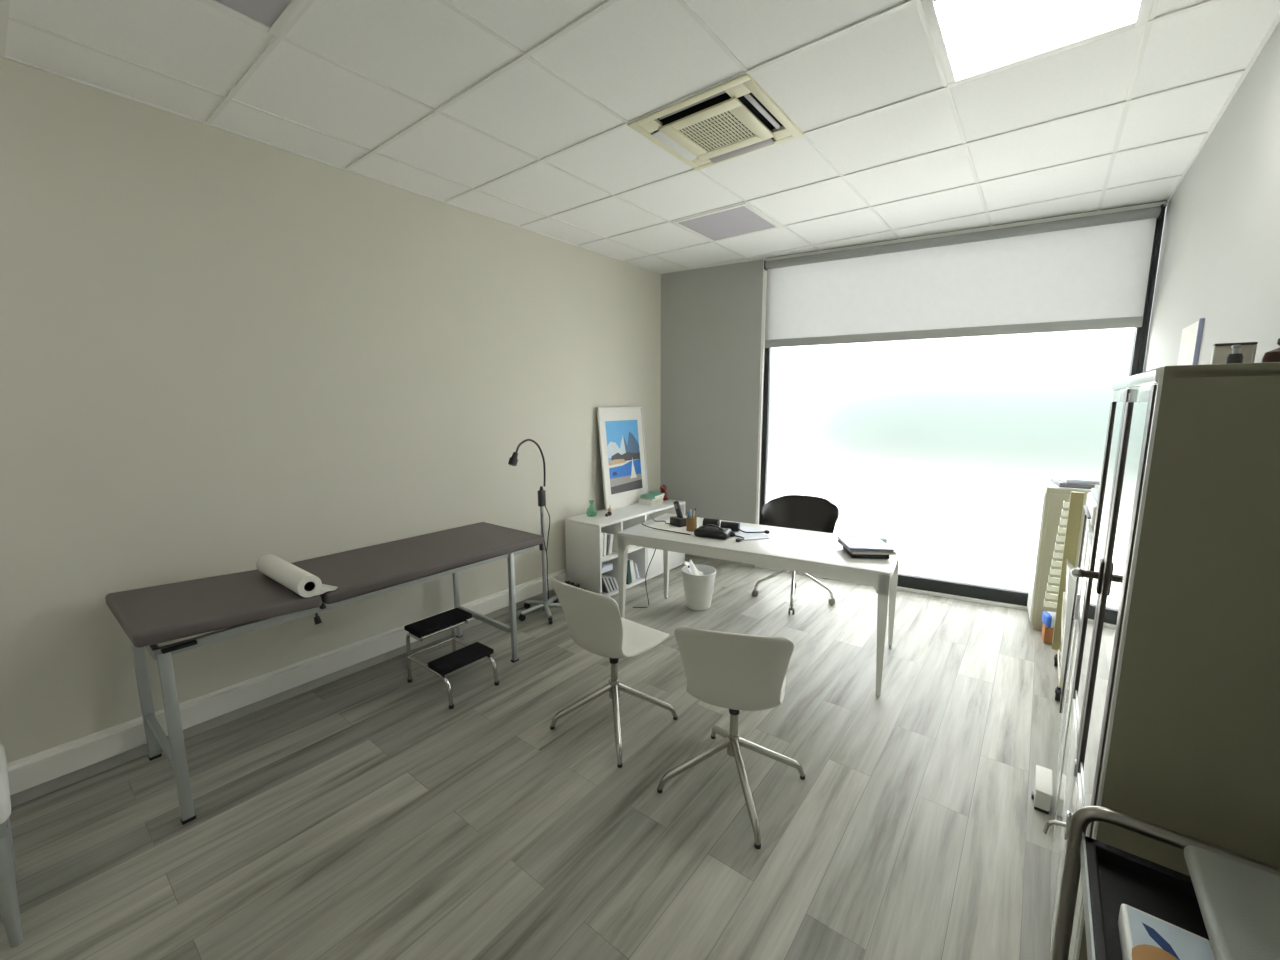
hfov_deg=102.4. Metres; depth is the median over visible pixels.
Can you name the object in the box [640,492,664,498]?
book
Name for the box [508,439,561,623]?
lamp
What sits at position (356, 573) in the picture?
cushion
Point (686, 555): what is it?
baseboard
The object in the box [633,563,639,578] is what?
binder
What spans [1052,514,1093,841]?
base cabinet
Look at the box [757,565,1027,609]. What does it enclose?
trim
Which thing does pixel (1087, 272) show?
roller blind
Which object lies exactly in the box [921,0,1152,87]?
recessed light
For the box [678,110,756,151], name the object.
grille
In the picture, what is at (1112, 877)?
tray
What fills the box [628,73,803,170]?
air conditioner
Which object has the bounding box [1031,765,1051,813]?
pedal bin
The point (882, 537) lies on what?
paper stack
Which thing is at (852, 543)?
notebook
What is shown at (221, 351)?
wall
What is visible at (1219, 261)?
wall
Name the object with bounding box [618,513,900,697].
desk
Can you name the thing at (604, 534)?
folder
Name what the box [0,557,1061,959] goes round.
floor
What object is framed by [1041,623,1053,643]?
carton
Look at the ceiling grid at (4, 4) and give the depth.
2.24 m
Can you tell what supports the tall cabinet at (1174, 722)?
on the floor
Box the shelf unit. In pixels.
[565,499,684,595]
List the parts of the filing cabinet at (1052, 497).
door, plate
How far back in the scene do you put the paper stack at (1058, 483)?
3.46 m
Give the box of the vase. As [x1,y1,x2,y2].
[586,500,596,516]
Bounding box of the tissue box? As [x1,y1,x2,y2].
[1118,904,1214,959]
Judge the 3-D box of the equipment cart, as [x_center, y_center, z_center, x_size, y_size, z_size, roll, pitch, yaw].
[0.660,1.081,0.530,0.393,0.916,0.933,6,11,38]
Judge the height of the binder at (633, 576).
0.196 m
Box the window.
[759,200,1167,605]
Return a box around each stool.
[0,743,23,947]
[404,608,498,708]
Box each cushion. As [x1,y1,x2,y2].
[105,569,321,647]
[291,522,543,603]
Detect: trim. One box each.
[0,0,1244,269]
[0,12,1279,273]
[755,258,766,567]
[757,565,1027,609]
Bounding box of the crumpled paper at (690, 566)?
[684,559,702,574]
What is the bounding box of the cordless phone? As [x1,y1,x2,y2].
[670,501,686,526]
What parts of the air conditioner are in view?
grille frame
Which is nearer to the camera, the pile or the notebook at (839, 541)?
the notebook at (839, 541)
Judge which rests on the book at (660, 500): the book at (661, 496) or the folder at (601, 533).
the book at (661, 496)
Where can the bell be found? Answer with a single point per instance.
(1273, 355)
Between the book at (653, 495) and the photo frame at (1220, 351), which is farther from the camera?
the book at (653, 495)
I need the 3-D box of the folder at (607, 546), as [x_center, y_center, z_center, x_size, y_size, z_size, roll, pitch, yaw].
[-0.356,0.529,4.340,0.241,0.170,0.031,6,11,38]
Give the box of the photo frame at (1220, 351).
[1210,342,1257,363]
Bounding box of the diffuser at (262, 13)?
[215,0,290,26]
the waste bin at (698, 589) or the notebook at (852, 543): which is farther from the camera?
the waste bin at (698, 589)
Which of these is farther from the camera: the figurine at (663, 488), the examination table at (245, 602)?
the figurine at (663, 488)
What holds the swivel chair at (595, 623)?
on the floor
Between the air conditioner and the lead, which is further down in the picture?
the lead
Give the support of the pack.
on the carton
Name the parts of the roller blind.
rail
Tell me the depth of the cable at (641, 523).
3.59 m
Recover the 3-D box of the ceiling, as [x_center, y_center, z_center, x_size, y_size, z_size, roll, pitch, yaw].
[0.140,-1.619,2.122,3.662,0.015,5.935,6,11,38]
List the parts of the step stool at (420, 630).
leg, leg, leg, leg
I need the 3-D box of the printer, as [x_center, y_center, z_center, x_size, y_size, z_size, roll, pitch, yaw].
[1.990,0.118,2.084,0.280,0.105,0.400,6,11,38]
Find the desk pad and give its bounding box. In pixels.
[642,520,735,539]
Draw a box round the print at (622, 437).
[605,420,642,494]
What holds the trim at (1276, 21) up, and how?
attached to the wall at (221, 351)
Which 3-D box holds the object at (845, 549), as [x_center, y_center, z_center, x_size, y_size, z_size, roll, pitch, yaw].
[1.333,0.422,3.046,0.210,0.029,0.200,1,9,7]
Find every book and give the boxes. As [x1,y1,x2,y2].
[639,497,663,505]
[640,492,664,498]
[640,496,663,499]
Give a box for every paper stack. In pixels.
[850,531,886,542]
[1051,477,1099,488]
[1053,475,1099,483]
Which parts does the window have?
glass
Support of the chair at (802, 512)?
on the floor
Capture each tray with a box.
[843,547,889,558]
[1080,832,1209,959]
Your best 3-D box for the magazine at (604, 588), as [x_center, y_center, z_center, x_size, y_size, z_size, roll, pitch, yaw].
[-0.373,0.859,4.301,0.221,0.149,0.081,6,11,38]
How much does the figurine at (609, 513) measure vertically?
0.098 m
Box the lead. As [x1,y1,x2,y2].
[735,535,744,541]
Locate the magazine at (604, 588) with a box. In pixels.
[602,578,607,592]
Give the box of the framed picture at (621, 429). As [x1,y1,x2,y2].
[597,407,648,510]
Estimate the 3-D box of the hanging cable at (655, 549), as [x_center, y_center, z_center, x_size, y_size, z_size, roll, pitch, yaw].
[0.043,0.678,4.102,0.101,0.670,0.250,5,10,33]
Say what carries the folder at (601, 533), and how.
on the shelf unit
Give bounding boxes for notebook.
[838,536,893,551]
[838,539,895,554]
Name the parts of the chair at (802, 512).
leg, leg, leg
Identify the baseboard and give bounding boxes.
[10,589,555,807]
[685,554,754,567]
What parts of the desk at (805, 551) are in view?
leg, leg, leg, leg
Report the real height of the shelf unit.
0.645 m
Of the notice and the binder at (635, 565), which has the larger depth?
the binder at (635, 565)
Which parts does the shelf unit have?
shelf, door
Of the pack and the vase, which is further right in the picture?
the pack
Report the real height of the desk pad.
0.001 m
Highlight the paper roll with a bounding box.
[257,554,337,597]
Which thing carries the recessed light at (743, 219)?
in the ceiling
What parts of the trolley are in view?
frame, curved leg, drawer, panel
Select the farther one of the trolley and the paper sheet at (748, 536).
the paper sheet at (748, 536)
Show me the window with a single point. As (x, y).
(944, 449)
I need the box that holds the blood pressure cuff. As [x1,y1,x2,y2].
[703,518,769,533]
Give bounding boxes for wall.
[0,57,660,762]
[660,259,763,523]
[1143,21,1279,371]
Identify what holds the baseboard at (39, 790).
attached to the wall at (221, 351)
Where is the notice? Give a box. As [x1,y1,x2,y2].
[1177,318,1204,364]
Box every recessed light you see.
[200,0,307,36]
[671,203,781,242]
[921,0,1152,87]
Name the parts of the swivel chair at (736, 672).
leg, leg, leg, leg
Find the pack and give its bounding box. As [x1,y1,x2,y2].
[1042,611,1055,627]
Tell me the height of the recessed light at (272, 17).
0.010 m
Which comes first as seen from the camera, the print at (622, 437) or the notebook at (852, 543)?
the notebook at (852, 543)
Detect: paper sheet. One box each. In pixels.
[732,527,769,539]
[740,525,762,531]
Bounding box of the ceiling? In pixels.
[5,0,1279,272]
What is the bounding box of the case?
[694,524,734,538]
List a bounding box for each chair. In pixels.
[550,577,677,767]
[657,626,804,848]
[752,495,839,613]
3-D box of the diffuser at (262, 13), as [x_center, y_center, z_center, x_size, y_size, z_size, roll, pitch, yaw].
[-1.216,-1.493,1.394,0.528,0.005,0.528,6,11,38]
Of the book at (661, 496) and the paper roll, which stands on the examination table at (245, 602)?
the paper roll
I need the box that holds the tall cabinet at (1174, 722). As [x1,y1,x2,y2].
[1043,362,1279,959]
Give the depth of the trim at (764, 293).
4.81 m
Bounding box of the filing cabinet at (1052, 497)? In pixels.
[1027,480,1090,630]
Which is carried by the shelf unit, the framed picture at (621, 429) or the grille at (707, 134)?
the framed picture at (621, 429)
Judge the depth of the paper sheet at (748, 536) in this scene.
3.48 m
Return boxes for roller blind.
[764,204,1163,347]
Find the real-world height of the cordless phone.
0.178 m
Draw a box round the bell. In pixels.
[1261,338,1279,362]
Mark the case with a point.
(717, 532)
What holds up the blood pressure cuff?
on the desk at (805, 551)
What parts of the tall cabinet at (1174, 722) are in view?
door handle, door, lock plate, door, handle knob, door handle, glass, door, glass, door, frame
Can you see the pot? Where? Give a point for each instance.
(691, 523)
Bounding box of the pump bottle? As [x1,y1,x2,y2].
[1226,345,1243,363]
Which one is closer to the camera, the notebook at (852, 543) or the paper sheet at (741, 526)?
the notebook at (852, 543)
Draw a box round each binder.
[626,560,631,584]
[628,559,635,580]
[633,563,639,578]
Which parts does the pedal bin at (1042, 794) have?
lid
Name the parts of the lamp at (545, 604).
leg, leg, leg, leg, leg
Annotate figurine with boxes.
[605,507,611,516]
[660,485,667,500]
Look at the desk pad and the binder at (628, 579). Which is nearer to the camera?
the desk pad
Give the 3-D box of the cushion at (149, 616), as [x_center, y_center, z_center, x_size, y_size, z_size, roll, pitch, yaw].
[-1.846,0.523,2.241,0.650,0.093,0.602,6,11,38]
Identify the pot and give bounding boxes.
[686,508,696,531]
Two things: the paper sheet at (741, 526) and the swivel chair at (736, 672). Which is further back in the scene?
the paper sheet at (741, 526)
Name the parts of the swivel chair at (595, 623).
leg, leg, leg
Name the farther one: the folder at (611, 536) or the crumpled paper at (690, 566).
the folder at (611, 536)
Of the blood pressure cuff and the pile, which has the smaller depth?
the blood pressure cuff
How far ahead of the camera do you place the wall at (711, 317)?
5.04 m
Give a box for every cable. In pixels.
[633,549,655,607]
[641,523,690,534]
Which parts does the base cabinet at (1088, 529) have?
door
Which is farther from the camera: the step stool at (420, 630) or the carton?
the carton
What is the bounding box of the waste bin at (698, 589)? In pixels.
[681,564,715,610]
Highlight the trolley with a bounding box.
[1044,491,1083,700]
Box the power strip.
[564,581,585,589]
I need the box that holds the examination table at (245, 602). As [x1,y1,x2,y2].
[105,522,543,824]
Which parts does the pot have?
pot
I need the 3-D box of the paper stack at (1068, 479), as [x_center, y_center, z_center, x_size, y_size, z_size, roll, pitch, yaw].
[3.016,-0.004,3.566,0.180,0.022,0.240,3,9,21]
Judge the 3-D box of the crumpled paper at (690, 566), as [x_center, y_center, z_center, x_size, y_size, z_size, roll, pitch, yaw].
[0.450,0.802,4.076,0.204,0.310,0.204,6,11,38]
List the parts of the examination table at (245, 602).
leg, leg, hinge plate, release knob, frame rail, leg, leg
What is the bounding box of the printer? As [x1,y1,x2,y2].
[1083,488,1098,525]
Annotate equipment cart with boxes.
[1051,806,1279,959]
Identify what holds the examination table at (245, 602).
on the floor
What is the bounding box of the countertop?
[1184,845,1279,959]
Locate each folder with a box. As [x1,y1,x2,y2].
[601,532,606,555]
[601,533,602,556]
[603,532,613,553]
[606,535,608,554]
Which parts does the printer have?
lid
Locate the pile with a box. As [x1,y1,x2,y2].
[602,562,612,572]
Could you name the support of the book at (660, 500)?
on the shelf unit

